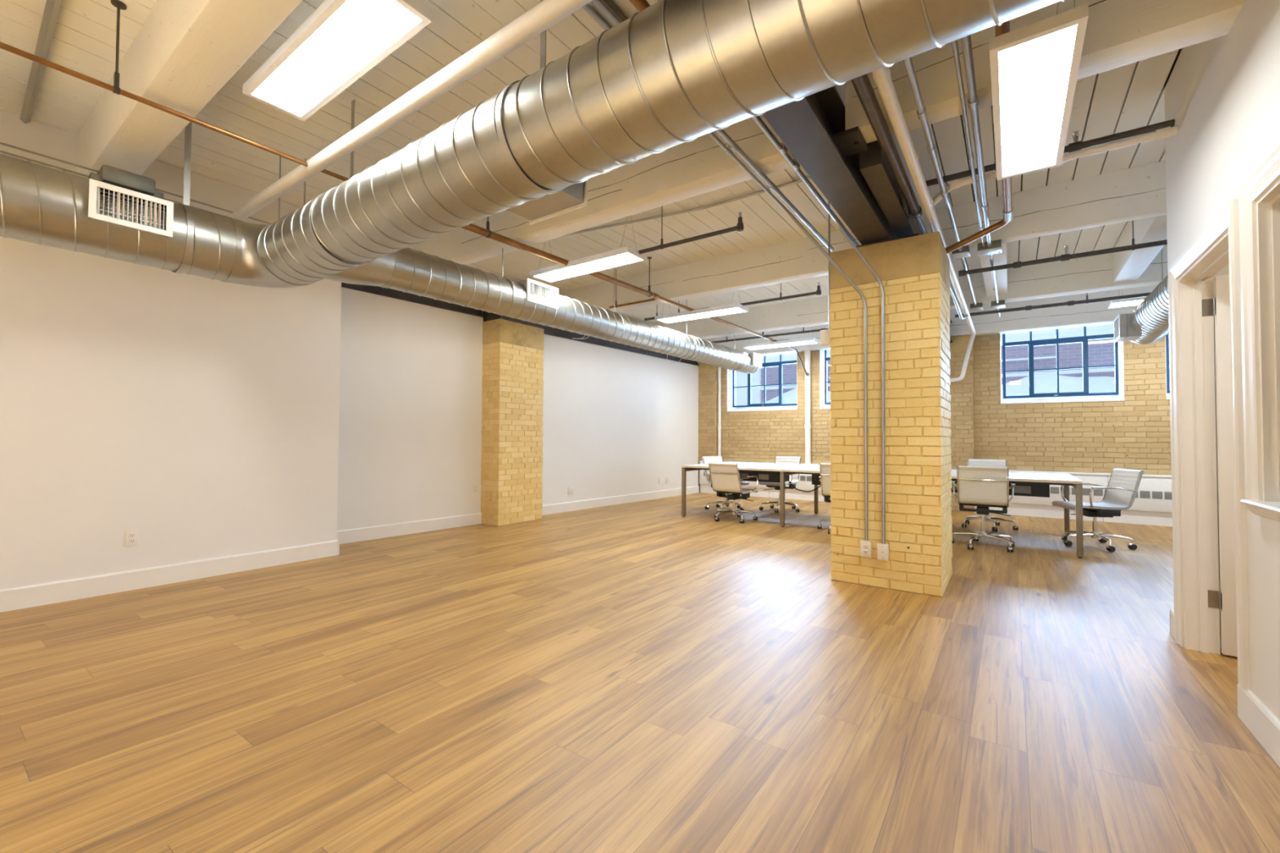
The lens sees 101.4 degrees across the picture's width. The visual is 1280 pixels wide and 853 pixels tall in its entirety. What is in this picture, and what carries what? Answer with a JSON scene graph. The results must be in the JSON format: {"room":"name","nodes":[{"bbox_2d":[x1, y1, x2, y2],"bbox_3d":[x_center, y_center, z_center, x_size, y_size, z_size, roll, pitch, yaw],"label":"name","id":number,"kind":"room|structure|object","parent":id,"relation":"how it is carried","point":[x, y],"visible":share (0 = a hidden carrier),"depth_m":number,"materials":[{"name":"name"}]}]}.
{"room":"open-plan office","nodes":[
{"label":"open-plan office","id":0,"kind":"room"},
{"bbox_2d":[0,110,341,589],"bbox_3d":[-4.816,-0.457,3.072,0.922,3.250,5.419,-1,-2,35],"label":"wall","id":1,"kind":"structure","parent":0,"point":[198,415],"depth_m":3.93,"materials":[{"name":"white paint"}]},
{"bbox_2d":[124,528,138,546],"bbox_3d":[-3.707,0.813,3.823,0.011,0.116,0.072,-1,-2,35],"label":"wall outlet","id":2,"kind":"object","parent":1,"relation":"attached to","point":[131,538],"visible":1,"depth_m":3.82,"materials":[{"name":"white plastic"}]},
{"bbox_2d":[0,540,337,612],"bbox_3d":[-4.453,1.093,2.771,0.021,0.142,5.415,-1,-2,36],"label":"baseboard","id":3,"kind":"structure","parent":1,"relation":"attached to","point":[51,593],"depth_m":3.90,"materials":[{"name":"white paint"}]},
{"bbox_2d":[337,287,698,530],"bbox_3d":[-1.104,-0.051,8.160,0.218,2.705,7.234,-1,-2,38],"label":"wall","id":4,"kind":"structure","parent":0,"point":[411,373],"depth_m":6.61,"materials":[{"name":"white paint"}]},
{"bbox_2d":[337,512,481,544],"bbox_3d":[-2.694,1.176,6.050,0.021,0.142,2.003,-1,-2,38],"label":"baseboard","id":5,"kind":"structure","parent":4,"relation":"attached to","point":[350,535],"depth_m":6.03,"materials":[{"name":"white paint"}]},
{"bbox_2d":[341,282,484,317],"bbox_3d":[-2.718,-1.584,6.156,0.120,0.255,1.983,-1,-2,39],"label":"steel beam","id":6,"kind":"structure","parent":4,"relation":"on","point":[388,292],"depth_m":6.16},
{"bbox_2d":[542,485,698,515],"bbox_3d":[-0.177,1.258,9.155,0.021,0.142,4.468,-1,-2,39],"label":"baseboard","id":7,"kind":"structure","parent":4,"relation":"attached to","point":[606,501],"depth_m":8.77,"materials":[{"name":"white paint"}]},
{"bbox_2d":[542,324,698,365],"bbox_3d":[-0.208,-1.472,9.244,0.120,0.315,4.443,-1,-2,39],"label":"steel beam","id":8,"kind":"structure","parent":4,"relation":"on","point":[549,331],"depth_m":8.76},
{"bbox_2d":[0,0,1182,322],"bbox_3d":[1.426,-2.023,3.333,11.616,0.050,13.000,-1,-2,35],"label":"ceiling","id":9,"kind":"structure","parent":0,"point":[1130,96],"depth_m":3.48,"materials":[{"name":"white paint"}]},
{"bbox_2d":[19,0,62,124],"bbox_3d":[-3.232,-1.996,2.823,1.901,0.044,0.044,-1,-2,37],"label":"channel","id":10,"kind":"object","parent":9,"relation":"attached to","point":[51,9],"visible":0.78,"depth_m":2.79,"materials":[{"name":"metal"}]},
{"bbox_2d":[76,0,302,177],"bbox_3d":[-1.474,-1.858,2.035,6.477,0.375,0.215,-1,-2,35],"label":"timber beam","id":11,"kind":"structure","parent":9,"relation":"attached to","point":[184,52],"depth_m":2.54,"materials":[{"name":"wood"}]},
{"bbox_2d":[0,150,244,222],"bbox_3d":[-4.151,-1.582,2.281,0.032,0.030,4.650,-1,-2,35],"label":"cable","id":12,"kind":"object","parent":11,"relation":"hanging from","point":[1,151],"visible":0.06,"depth_m":3.20,"materials":[{"name":"metal"}]},
{"bbox_2d":[0,142,271,224],"bbox_3d":[-4.167,-1.637,2.294,0.032,0.030,4.650,-1,-2,35],"label":"cable","id":13,"kind":"object","parent":11,"relation":"attached to","point":[1,143],"visible":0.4,"depth_m":3.29,"materials":[{"name":"metal"}]},
{"bbox_2d":[871,66,975,382],"bbox_3d":[1.411,-1.202,3.182,0.512,0.785,12.371,-1,-2,35],"label":"pipe","id":14,"kind":"object","parent":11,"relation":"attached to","point":[882,77],"visible":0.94,"depth_m":3.08,"materials":[{"name":"metal"}]},
{"bbox_2d":[242,0,431,120],"bbox_3d":[-1.475,-1.881,2.481,1.230,0.301,0.290,-1,-2,35],"label":"ceiling light","id":15,"kind":"object","parent":9,"relation":"hanging from","point":[340,41],"visible":1,"depth_m":2.42,"materials":[{"name":"white plastic"}]},
{"bbox_2d":[0,0,808,375],"bbox_3d":[-0.781,-1.520,4.733,0.215,0.910,12.552,-1,-2,37],"label":"pipe","id":16,"kind":"object","parent":9,"relation":"hanging from","point":[118,4],"visible":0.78,"depth_m":2.99,"materials":[{"name":"orange metal"}]},
{"bbox_2d":[225,0,592,220],"bbox_3d":[-0.994,-1.613,2.501,5.997,0.082,0.082,-1,-2,35],"label":"insulated pipe","id":17,"kind":"object","parent":9,"relation":"hanging from","point":[547,13],"visible":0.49,"depth_m":2.48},
{"bbox_2d":[0,0,1065,288],"bbox_3d":[-1.819,-1.558,0.742,5.350,1.026,4.840,-1,-2,35],"label":"spiral duct","id":18,"kind":"object","parent":9,"relation":"hanging from","point":[673,73],"visible":1,"depth_m":2.06,"materials":[{"name":"metal"}]},
{"bbox_2d":[88,164,164,199],"bbox_3d":[-3.064,-1.453,3.128,0.170,0.095,0.315,-1,-2,35],"label":"duct collar","id":19,"kind":"object","parent":18,"relation":"on","point":[107,174],"visible":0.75,"depth_m":3.07,"materials":[{"name":"grey metal"}]},
{"bbox_2d":[88,178,173,237],"bbox_3d":[-2.970,-1.245,3.047,0.165,0.212,0.352,-1,-2,35],"label":"register","id":20,"kind":"object","parent":18,"relation":"attached to","point":[110,206],"depth_m":3.01,"materials":[{"name":"white metal"}]},
{"bbox_2d":[528,179,587,224],"bbox_3d":[-0.428,-1.209,2.708,0.408,0.233,0.011,-1,-2,35],"label":"register","id":21,"kind":"object","parent":18,"relation":"attached to","point":[584,202],"depth_m":2.65,"materials":[{"name":"white metal"}]},
{"bbox_2d":[320,247,761,373],"bbox_3d":[-0.111,-1.431,6.256,0.410,1.013,6.882,-1,-2,36],"label":"spiral duct","id":22,"kind":"object","parent":9,"relation":"hanging from","point":[409,270],"visible":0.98,"depth_m":4.75,"materials":[{"name":"metal"}]},
{"bbox_2d":[518,278,558,309],"bbox_3d":[-0.958,-1.234,4.923,0.148,0.200,0.395,-1,-2,35],"label":"register","id":23,"kind":"object","parent":22,"relation":"attached to","point":[537,294],"depth_m":4.87,"materials":[{"name":"white metal"}]},
{"bbox_2d":[748,352,761,367],"bbox_3d":[1.897,-1.112,8.822,0.192,0.215,0.355,-1,-2,35],"label":"register","id":24,"kind":"object","parent":22,"relation":"attached to","point":[755,358],"depth_m":8.72,"materials":[{"name":"white metal"}]},
{"bbox_2d":[529,216,647,283],"bbox_3d":[-0.517,-1.738,5.005,1.230,0.460,0.290,-1,-2,35],"label":"ceiling light","id":25,"kind":"object","parent":9,"relation":"hanging from","point":[626,255],"visible":0.88,"depth_m":4.91,"materials":[{"name":"white plastic"}]},
{"bbox_2d":[534,253,641,281],"bbox_3d":[-0.518,-1.515,5.000,1.174,0.006,0.234,-1,-2,35],"label":"diffuser","id":26,"kind":"object","parent":25,"relation":"attached to","point":[620,260],"depth_m":5.00,"materials":[{"name":"white"}]},
{"bbox_2d":[408,114,799,265],"bbox_3d":[-0.869,-1.800,4.470,4.646,0.375,0.201,-1,-2,35],"label":"timber beam","id":27,"kind":"structure","parent":9,"relation":"attached to","point":[686,170],"depth_m":3.76,"materials":[{"name":"wood"}]},
{"bbox_2d":[591,0,834,251],"bbox_3d":[-0.482,-1.642,1.562,0.046,0.043,7.520,-1,-2,35],"label":"conduit","id":28,"kind":"object","parent":27,"relation":"attached to","point":[601,5],"visible":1,"depth_m":3.16,"materials":[{"name":"metal"}]},
{"bbox_2d":[657,0,858,245],"bbox_3d":[-0.298,-1.643,1.444,0.046,0.041,7.540,-1,-2,35],"label":"conduit","id":29,"kind":"object","parent":27,"relation":"attached to","point":[782,148],"visible":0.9,"depth_m":3.18,"materials":[{"name":"metal"}]},
{"bbox_2d":[564,176,811,235],"bbox_3d":[0.248,-1.930,4.678,3.044,0.068,0.310,0,-1,23],"label":"conduit","id":30,"kind":"object","parent":9,"relation":"attached to","point":[808,177],"visible":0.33,"depth_m":4.72,"materials":[{"name":"metal"}]},
{"bbox_2d":[638,205,743,253],"bbox_3d":[0.117,-1.751,4.586,1.698,0.448,0.055,-1,-2,35],"label":"pipe","id":31,"kind":"object","parent":9,"relation":"hanging from","point":[740,227],"visible":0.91,"depth_m":4.34,"materials":[{"name":"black metal"}]},
{"bbox_2d":[654,292,748,323],"bbox_3d":[0.784,-1.681,6.821,1.220,0.480,0.300,-1,-2,35],"label":"ceiling light","id":32,"kind":"object","parent":9,"relation":"hanging from","point":[703,313],"visible":0.86,"depth_m":6.73,"materials":[{"name":"white plastic"}]},
{"bbox_2d":[658,307,745,322],"bbox_3d":[0.783,-1.448,6.816,1.164,0.006,0.244,-1,-2,35],"label":"diffuser","id":33,"kind":"object","parent":32,"relation":"attached to","point":[709,312],"depth_m":6.77,"materials":[{"name":"white"}]},
{"bbox_2d":[558,228,862,311],"bbox_3d":[0.492,-1.749,6.389,4.646,0.375,0.176,-1,-2,35],"label":"timber beam","id":34,"kind":"structure","parent":9,"relation":"attached to","point":[801,259],"depth_m":5.96,"materials":[{"name":"wood"}]},
{"bbox_2d":[644,282,821,320],"bbox_3d":[1.057,-1.699,6.604,2.418,0.450,0.055,-1,-2,35],"label":"pipe","id":35,"kind":"object","parent":9,"relation":"hanging from","point":[818,292],"visible":0.62,"depth_m":6.17,"materials":[{"name":"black metal"}]},
{"bbox_2d":[650,295,831,338],"bbox_3d":[1.859,-1.699,8.315,4.646,0.375,0.201,-1,-2,35],"label":"timber beam","id":36,"kind":"structure","parent":9,"relation":"attached to","point":[810,312],"depth_m":8.15,"materials":[{"name":"wood"}]},
{"bbox_2d":[711,327,828,342],"bbox_3d":[2.384,-1.657,8.187,2.950,0.450,0.050,-1,-2,35],"label":"pipe","id":37,"kind":"object","parent":9,"relation":"hanging from","point":[803,331],"visible":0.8,"depth_m":8.36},
{"bbox_2d":[742,325,819,350],"bbox_3d":[2.367,-1.617,8.836,1.210,0.500,0.320,-1,-2,35],"label":"ceiling light","id":38,"kind":"object","parent":9,"relation":"hanging from","point":[781,343],"visible":0.84,"depth_m":8.75,"materials":[{"name":"white plastic"}]},
{"bbox_2d":[746,340,815,349],"bbox_3d":[2.366,-1.374,8.831,1.154,0.006,0.264,-1,-2,35],"label":"diffuser","id":39,"kind":"object","parent":38,"relation":"attached to","point":[784,343],"depth_m":8.79,"materials":[{"name":"white"}]},
{"bbox_2d":[827,200,830,328],"bbox_3d":[1.563,-1.384,4.324,0.016,1.180,0.016,-1,-2,35],"label":"conduit","id":40,"kind":"object","parent":9,"relation":"attached to","point":[828,202],"visible":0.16,"depth_m":4.32,"materials":[{"name":"metal"}]},
{"bbox_2d":[702,284,1158,355],"bbox_3d":[5.290,-1.654,8.179,10.400,0.440,0.271,-1,-2,35],"label":"timber beam","id":41,"kind":"structure","parent":9,"relation":"attached to","point":[1094,313],"depth_m":7.76,"materials":[{"name":"wood"}]},
{"bbox_2d":[979,242,1007,295],"bbox_3d":[3.728,-1.789,5.508,0.215,0.304,2.220,-1,-2,35],"label":"ceiling light","id":42,"kind":"object","parent":9,"relation":"attached to","point":[1000,259],"visible":0.37,"depth_m":5.61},
{"bbox_2d":[989,0,1088,180],"bbox_3d":[1.829,-1.728,2.451,0.300,0.575,1.240,-1,-2,35],"label":"ceiling light","id":43,"kind":"object","parent":9,"relation":"hanging from","point":[1034,67],"visible":1,"depth_m":2.25,"materials":[{"name":"white plastic"}]},
{"bbox_2d":[998,24,1077,176],"bbox_3d":[1.828,-1.448,2.445,0.236,0.006,1.184,-1,-2,35],"label":"diffuser","id":44,"kind":"object","parent":43,"relation":"attached to","point":[1036,74],"depth_m":2.31,"materials":[{"name":"white"}]},
{"bbox_2d":[920,160,1166,252],"bbox_3d":[4.809,-1.800,3.303,5.541,0.375,0.126,-1,-2,35],"label":"timber beam","id":45,"kind":"structure","parent":9,"relation":"attached to","point":[1140,192],"depth_m":4.20,"materials":[{"name":"wood"}]},
{"bbox_2d":[902,57,962,251],"bbox_3d":[0.472,-1.632,1.302,0.042,0.064,8.200,-1,-2,35],"label":"conduit","id":46,"kind":"object","parent":45,"relation":"attached to","point":[921,111],"visible":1,"depth_m":2.84,"materials":[{"name":"metal"}]},
{"bbox_2d":[951,39,985,246],"bbox_3d":[0.614,-1.643,1.202,0.027,0.035,8.200,-1,-2,35],"label":"conduit","id":47,"kind":"object","parent":45,"relation":"attached to","point":[954,43],"visible":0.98,"depth_m":2.76,"materials":[{"name":"metal"}]},
{"bbox_2d":[960,34,991,247],"bbox_3d":[0.648,-1.633,1.177,0.045,0.059,8.200,-1,-2,35],"label":"conduit","id":48,"kind":"object","parent":45,"relation":"attached to","point":[973,100],"visible":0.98,"depth_m":2.69,"materials":[{"name":"metal"}]},
{"bbox_2d":[977,239,1002,256],"bbox_3d":[3.047,-1.555,4.566,0.178,0.073,0.163,-1,-2,35],"label":"junction box","id":49,"kind":"object","parent":45,"relation":"attached to","point":[996,247],"visible":0.98,"depth_m":4.52,"materials":[{"name":"grey metal"}]},
{"bbox_2d":[844,0,1243,142],"bbox_3d":[3.457,-1.850,1.397,5.541,0.375,0.191,-1,-2,35],"label":"timber beam","id":50,"kind":"structure","parent":9,"relation":"attached to","point":[1119,33],"depth_m":2.35,"materials":[{"name":"wood"}]},
{"bbox_2d":[955,292,1151,317],"bbox_3d":[5.888,-1.693,5.825,4.100,0.454,0.059,-1,-2,35],"label":"pipe","id":51,"kind":"object","parent":9,"relation":"hanging from","point":[1141,295],"visible":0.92,"depth_m":6.34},
{"bbox_2d":[949,244,1168,309],"bbox_3d":[6.187,-1.749,5.246,5.541,0.375,0.201,-1,-2,35],"label":"timber beam","id":52,"kind":"structure","parent":9,"relation":"attached to","point":[1094,273],"depth_m":6.06,"materials":[{"name":"wood"}]},
{"bbox_2d":[958,220,1167,276],"bbox_3d":[4.751,-1.734,4.058,3.910,0.464,0.059,-1,-2,35],"label":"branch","id":53,"kind":"object","parent":9,"relation":"hanging from","point":[1067,256],"visible":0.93,"depth_m":4.69,"materials":[{"name":"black metal"}]},
{"bbox_2d":[1107,288,1146,308],"bbox_3d":[6.192,-1.692,6.002,1.210,0.446,0.320,-1,-2,35],"label":"ceiling light","id":54,"kind":"object","parent":9,"relation":"hanging from","point":[1131,301],"visible":0.15,"depth_m":6.21,"materials":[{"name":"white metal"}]},
{"bbox_2d":[1112,300,1142,306],"bbox_3d":[6.191,-1.477,5.997,1.154,0.006,0.264,-1,-2,35],"label":"diffuser","id":55,"kind":"object","parent":54,"relation":"attached to","point":[1115,303],"depth_m":6.24,"materials":[{"name":"white"}]},
{"bbox_2d":[1111,214,1167,283],"bbox_3d":[4.673,-1.780,4.838,0.200,0.344,2.220,-1,-2,35],"label":"ceiling light","id":56,"kind":"object","parent":9,"relation":"attached to","point":[1129,265],"visible":0.44,"depth_m":4.93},
{"bbox_2d":[1113,248,1168,344],"bbox_3d":[4.910,-1.479,4.770,0.505,0.939,3.607,-1,-2,35],"label":"spiral duct","id":57,"kind":"object","parent":9,"relation":"hanging from","point":[1148,322],"visible":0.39,"depth_m":5.48,"materials":[{"name":"metal"}]},
{"bbox_2d":[1113,313,1141,342],"bbox_3d":[5.638,-1.141,6.043,0.211,0.275,0.390,-1,-2,35],"label":"register","id":58,"kind":"object","parent":57,"relation":"attached to","point":[1124,331],"depth_m":5.94,"materials":[{"name":"white metal"}]},
{"bbox_2d":[0,492,1279,852],"bbox_3d":[1.530,1.260,3.174,11.600,0.120,13.000,-1,-2,35],"label":"floor","id":59,"kind":"structure","parent":0,"point":[639,677],"depth_m":2.24,"materials":[{"name":"brown wood"}]},
{"bbox_2d":[480,318,543,526],"bbox_3d":[-1.828,-0.048,7.159,0.642,2.648,0.777,-1,-2,35],"label":"brick pillar","id":60,"kind":"structure","parent":59,"relation":"on","point":[513,382],"depth_m":6.85,"materials":[{"name":"brick"}]},
{"bbox_2d":[482,311,542,328],"bbox_3d":[-1.726,-1.530,7.126,0.370,0.310,0.720,-1,-2,35],"label":"plate","id":61,"kind":"object","parent":60,"relation":"on","point":[487,316],"visible":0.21,"depth_m":6.89,"materials":[{"name":"brown paint"}]},
{"bbox_2d":[701,456,749,511],"bbox_3d":[1.365,0.900,8.309,0.600,0.833,0.651,1,-2,-37],"label":"office chair","id":62,"kind":"object","parent":59,"relation":"on","point":[705,460],"visible":0.34,"depth_m":8.35,"materials":[{"name":"white leather"}]},
{"bbox_2d":[708,462,758,523],"bbox_3d":[1.280,0.892,7.251,0.600,0.798,0.651,-1,-2,39],"label":"office chair","id":63,"kind":"object","parent":59,"relation":"on","point":[725,477],"visible":1,"depth_m":7.10,"materials":[{"name":"white leather"}]},
{"bbox_2d":[699,460,831,501],"bbox_3d":[3.050,1.022,9.665,4.355,0.668,0.159,-1,-2,35],"label":"radiator cover","id":64,"kind":"object","parent":59,"relation":"on","point":[804,483],"visible":0.07,"depth_m":9.91,"materials":[{"name":"white metal"}]},
{"bbox_2d":[703,471,811,481],"bbox_3d":[2.992,0.951,9.624,4.110,0.097,0.004,-1,-2,35],"label":"grille","id":65,"kind":"object","parent":64,"relation":"attached to","point":[802,477],"depth_m":9.60,"materials":[{"name":"metal"}]},
{"bbox_2d":[758,456,801,512],"bbox_3d":[2.229,0.899,8.240,0.600,0.838,0.651,-1,-2,39],"label":"office chair","id":66,"kind":"object","parent":59,"relation":"on","point":[794,478],"visible":0.53,"depth_m":8.27,"materials":[{"name":"white leather"}]},
{"bbox_2d":[817,462,831,533],"bbox_3d":[2.463,0.858,6.384,0.600,0.838,0.651,-1,-2,31],"label":"office chair","id":67,"kind":"object","parent":59,"relation":"on","point":[824,468],"visible":0.33,"depth_m":6.26,"materials":[{"name":"white leather"}]},
{"bbox_2d":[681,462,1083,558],"bbox_3d":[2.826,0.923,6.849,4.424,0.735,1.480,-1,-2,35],"label":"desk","id":68,"kind":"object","parent":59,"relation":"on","point":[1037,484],"visible":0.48,"depth_m":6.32,"materials":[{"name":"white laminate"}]},
{"bbox_2d":[738,471,780,482],"bbox_3d":[1.560,0.692,7.614,1.033,0.190,0.168,-1,-2,35],"label":"cable tray","id":69,"kind":"object","parent":68,"relation":"on","point":[762,477],"depth_m":7.40,"materials":[{"name":"grey metal"}]},
{"bbox_2d":[951,480,1049,497],"bbox_3d":[3.963,0.664,5.910,1.033,0.190,0.168,-1,-2,35],"label":"cable tray","id":70,"kind":"object","parent":68,"relation":"on","point":[1020,489],"depth_m":5.65,"materials":[{"name":"grey metal"}]},
{"bbox_2d":[830,231,952,596],"bbox_3d":[2.068,-0.088,4.296,0.780,2.632,0.784,-1,-2,35],"label":"brick pillar","id":71,"kind":"structure","parent":59,"relation":"on","point":[913,273],"depth_m":3.96,"materials":[{"name":"brick"}]},
{"bbox_2d":[582,3,867,540],"bbox_3d":[-0.622,-0.429,1.387,0.402,2.455,7.116,-1,-2,39],"label":"conduit","id":72,"kind":"object","parent":71,"relation":"attached to","point":[587,7],"visible":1,"depth_m":3.97,"materials":[{"name":"metal"}]},
{"bbox_2d":[762,85,952,342],"bbox_3d":[1.272,-1.613,3.187,0.480,0.357,12.600,-1,-2,35],"label":"girder","id":73,"kind":"object","parent":71,"relation":"on","point":[854,175],"visible":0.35,"depth_m":3.07,"materials":[{"name":"metal"}]},
{"bbox_2d":[850,73,922,218],"bbox_3d":[-0.018,-1.643,0.962,0.082,0.080,7.078,-1,-2,35],"label":"pipe","id":74,"kind":"object","parent":73,"relation":"attached to","point":[862,85],"visible":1,"depth_m":2.85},
{"bbox_2d":[915,216,968,319],"bbox_3d":[3.073,-1.470,5.269,0.088,0.155,3.546,-1,-2,37],"label":"pipe","id":75,"kind":"object","parent":74,"relation":"attached to","point":[919,220],"visible":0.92,"depth_m":5.77,"materials":[{"name":"metal"}]},
{"bbox_2d":[835,218,885,544],"bbox_3d":[1.617,-0.307,3.875,0.501,2.376,0.074,1,-1,-27],"label":"conduit","id":76,"kind":"object","parent":71,"relation":"attached to","point":[842,230],"visible":1,"depth_m":3.94,"materials":[{"name":"metal"}]},
{"bbox_2d":[860,540,871,557],"bbox_3d":[1.727,0.935,4.001,0.074,0.118,0.045,-1,-2,35],"label":"wall outlet","id":77,"kind":"object","parent":71,"relation":"attached to","point":[865,545],"visible":1,"depth_m":3.98,"materials":[{"name":"white plastic"}]},
{"bbox_2d":[877,542,888,560],"bbox_3d":[1.826,0.941,3.932,0.074,0.118,0.043,-1,-2,35],"label":"wall outlet","id":78,"kind":"object","parent":71,"relation":"attached to","point":[882,549],"visible":1,"depth_m":3.92,"materials":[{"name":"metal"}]},
{"bbox_2d":[945,19,1013,253],"bbox_3d":[0.425,-1.554,0.999,0.481,0.183,7.654,-1,-2,35],"label":"pipe","id":79,"kind":"object","parent":71,"relation":"attached to","point":[1004,28],"visible":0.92,"depth_m":3.74,"materials":[{"name":"orange metal"}]},
{"bbox_2d":[949,334,974,512],"bbox_3d":[5.026,-0.047,8.306,0.460,2.759,0.147,-1,-2,35],"label":"brick pier","id":80,"kind":"object","parent":59,"relation":"on","point":[962,427],"visible":0.35,"depth_m":8.22,"materials":[{"name":"brick"}]},
{"bbox_2d":[951,465,1015,552],"bbox_3d":[3.597,0.835,5.532,0.600,0.855,0.651,-1,-2,33],"label":"office chair","id":81,"kind":"object","parent":59,"relation":"on","point":[984,487],"visible":0.96,"depth_m":5.36,"materials":[{"name":"white leather"}]},
{"bbox_2d":[961,458,1018,531],"bbox_3d":[4.468,0.862,6.705,0.600,0.863,0.651,-1,-2,33],"label":"office chair","id":82,"kind":"object","parent":59,"relation":"on","point":[971,462],"visible":0.35,"depth_m":6.86,"materials":[{"name":"white leather"}]},
{"bbox_2d":[974,470,1172,526],"bbox_3d":[6.986,0.976,6.875,4.375,0.668,0.159,-1,-2,35],"label":"radiator cover","id":83,"kind":"object","parent":59,"relation":"on","point":[1152,504],"visible":0.21,"depth_m":7.22,"materials":[{"name":"white metal"}]},
{"bbox_2d":[1050,486,1172,499],"bbox_3d":[6.920,0.905,6.839,4.110,0.097,0.004,-1,-2,35],"label":"grille","id":84,"kind":"object","parent":83,"relation":"attached to","point":[1142,493],"depth_m":7.02,"materials":[{"name":"metal"}]},
{"bbox_2d":[1051,467,1145,551],"bbox_3d":[4.853,0.858,5.561,0.651,0.823,0.600,0,-1,13],"label":"office chair","id":85,"kind":"object","parent":59,"relation":"on","point":[1123,484],"visible":0.9,"depth_m":5.51,"materials":[{"name":"white leather"}]},
{"bbox_2d":[697,333,1171,492],"bbox_3d":[5.355,-0.313,8.422,11.000,3.300,0.422,-1,-2,35],"label":"wall","id":86,"kind":"structure","parent":0,"point":[1108,446],"depth_m":7.79,"materials":[{"name":"beige brick"}]},
{"bbox_2d":[697,362,717,460],"bbox_3d":[1.417,-0.339,10.873,0.409,2.091,0.147,-1,-2,35],"label":"brick pier","id":87,"kind":"object","parent":86,"relation":"attached to","point":[708,374],"visible":0.97,"depth_m":10.80,"materials":[{"name":"brick"}]},
{"bbox_2d":[717,366,720,456],"bbox_3d":[1.629,-0.342,10.749,0.076,2.098,0.076,-1,-2,35],"label":"drain pipe","id":88,"kind":"object","parent":86,"relation":"attached to","point":[718,368],"visible":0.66,"depth_m":10.72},
{"bbox_2d":[726,353,797,412],"bbox_3d":[2.487,-1.066,10.458,1.450,1.527,0.412,-1,-2,35],"label":"trim","id":89,"kind":"structure","parent":86,"relation":"attached to","point":[730,408],"depth_m":10.59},
{"bbox_2d":[732,354,796,407],"bbox_3d":[2.494,-0.989,10.467,1.390,1.180,0.086,-1,-2,35],"label":"window","id":90,"kind":"structure","parent":86,"relation":"in","point":[780,363],"depth_m":10.45,"materials":[{"name":"blue metal"}]},
{"bbox_2d":[804,350,811,463],"bbox_3d":[3.102,-0.360,9.680,0.123,2.098,0.123,-1,-2,35],"label":"drain pipe","id":91,"kind":"object","parent":86,"relation":"attached to","point":[807,426],"visible":0.94,"depth_m":9.64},
{"bbox_2d":[819,350,830,408],"bbox_3d":[3.994,-1.083,9.390,1.405,1.527,0.412,-1,-2,35],"label":"trim","id":92,"kind":"structure","parent":86,"relation":"attached to","point":[822,406],"depth_m":9.71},
{"bbox_2d":[824,350,830,404],"bbox_3d":[4.001,-1.006,9.399,1.345,1.180,0.086,-1,-2,35],"label":"window","id":93,"kind":"structure","parent":86,"relation":"in","point":[826,358],"depth_m":9.76,"materials":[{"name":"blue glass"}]},
{"bbox_2d":[1002,326,1119,399],"bbox_3d":[6.233,-1.033,7.816,1.347,1.180,0.086,-1,-2,35],"label":"window","id":94,"kind":"structure","parent":86,"relation":"in","point":[1084,340],"depth_m":7.79,"materials":[{"name":"blue metal"}]},
{"bbox_2d":[1000,333,1124,404],"bbox_3d":[6.226,-1.109,7.807,1.407,1.527,0.412,-1,-2,35],"label":"trim","id":95,"kind":"structure","parent":86,"relation":"attached to","point":[1121,355],"depth_m":7.53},
{"bbox_2d":[1213,264,1229,648],"bbox_3d":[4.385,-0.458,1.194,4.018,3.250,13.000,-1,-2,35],"label":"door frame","id":96,"kind":"structure","parent":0,"point":[1225,270],"depth_m":2.86,"materials":[{"name":"white paint"}]},
{"bbox_2d":[1164,0,1279,720],"bbox_3d":[1.040,-0.499,0.057,0.125,3.250,7.275,-1,-2,35],"label":"wall","id":97,"kind":"structure","parent":0,"point":[1222,94],"depth_m":2.12,"materials":[{"name":"white paint"}]},
{"bbox_2d":[925,119,1174,186],"bbox_3d":[2.480,-1.720,3.277,1.227,0.118,0.056,-1,-2,35],"label":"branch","id":98,"kind":"object","parent":97,"relation":"attached to","point":[1076,145],"visible":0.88,"depth_m":3.12,"materials":[{"name":"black metal"}]},
{"bbox_2d":[933,125,1177,205],"bbox_3d":[2.448,-1.601,3.249,1.247,0.094,0.184,-1,-2,43],"label":"pipe","id":99,"kind":"object","parent":97,"relation":"attached to","point":[1162,133],"visible":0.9,"depth_m":3.05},
{"bbox_2d":[1168,197,1250,690],"bbox_3d":[3.051,0.137,2.257,0.901,2.098,1.043,-1,-2,35],"label":"door","id":100,"kind":"structure","parent":97,"relation":"in","point":[1198,600],"depth_m":2.77,"materials":[{"name":"white paint"}]},
{"bbox_2d":[1236,682,1279,767],"bbox_3d":[0.657,1.043,-0.388,0.020,0.142,6.172,-1,-2,35],"label":"baseboard","id":101,"kind":"structure","parent":97,"relation":"attached to","point":[1262,723],"depth_m":1.94,"materials":[{"name":"white paint"}]},
{"bbox_2d":[1238,144,1279,521],"bbox_3d":[1.751,-0.321,1.097,0.180,1.263,2.200,-1,-2,35],"label":"window","id":102,"kind":"structure","parent":97,"relation":"in","point":[1259,197],"depth_m":1.94,"materials":[{"name":"white paint"}]},
{"label":"outside","id":103,"kind":"structure","parent":0,"visible":0},
{"bbox_2d":[735,324,1169,408],"bbox_3d":[8.484,-2.977,13.742,26.000,6.100,1.100,-1,-2,35],"label":"brick building","id":104,"kind":"structure","parent":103,"point":[1101,351],"depth_m":12.47,"materials":[{"name":"brick"}]},
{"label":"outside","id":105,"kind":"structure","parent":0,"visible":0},
{"bbox_2d":[756,373,1169,407],"bbox_3d":[7.403,-0.655,10.451,18.000,0.914,5.200,-1,-2,35],"label":"snow bank","id":106,"kind":"object","parent":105,"point":[1043,384],"visible":0.08,"depth_m":9.50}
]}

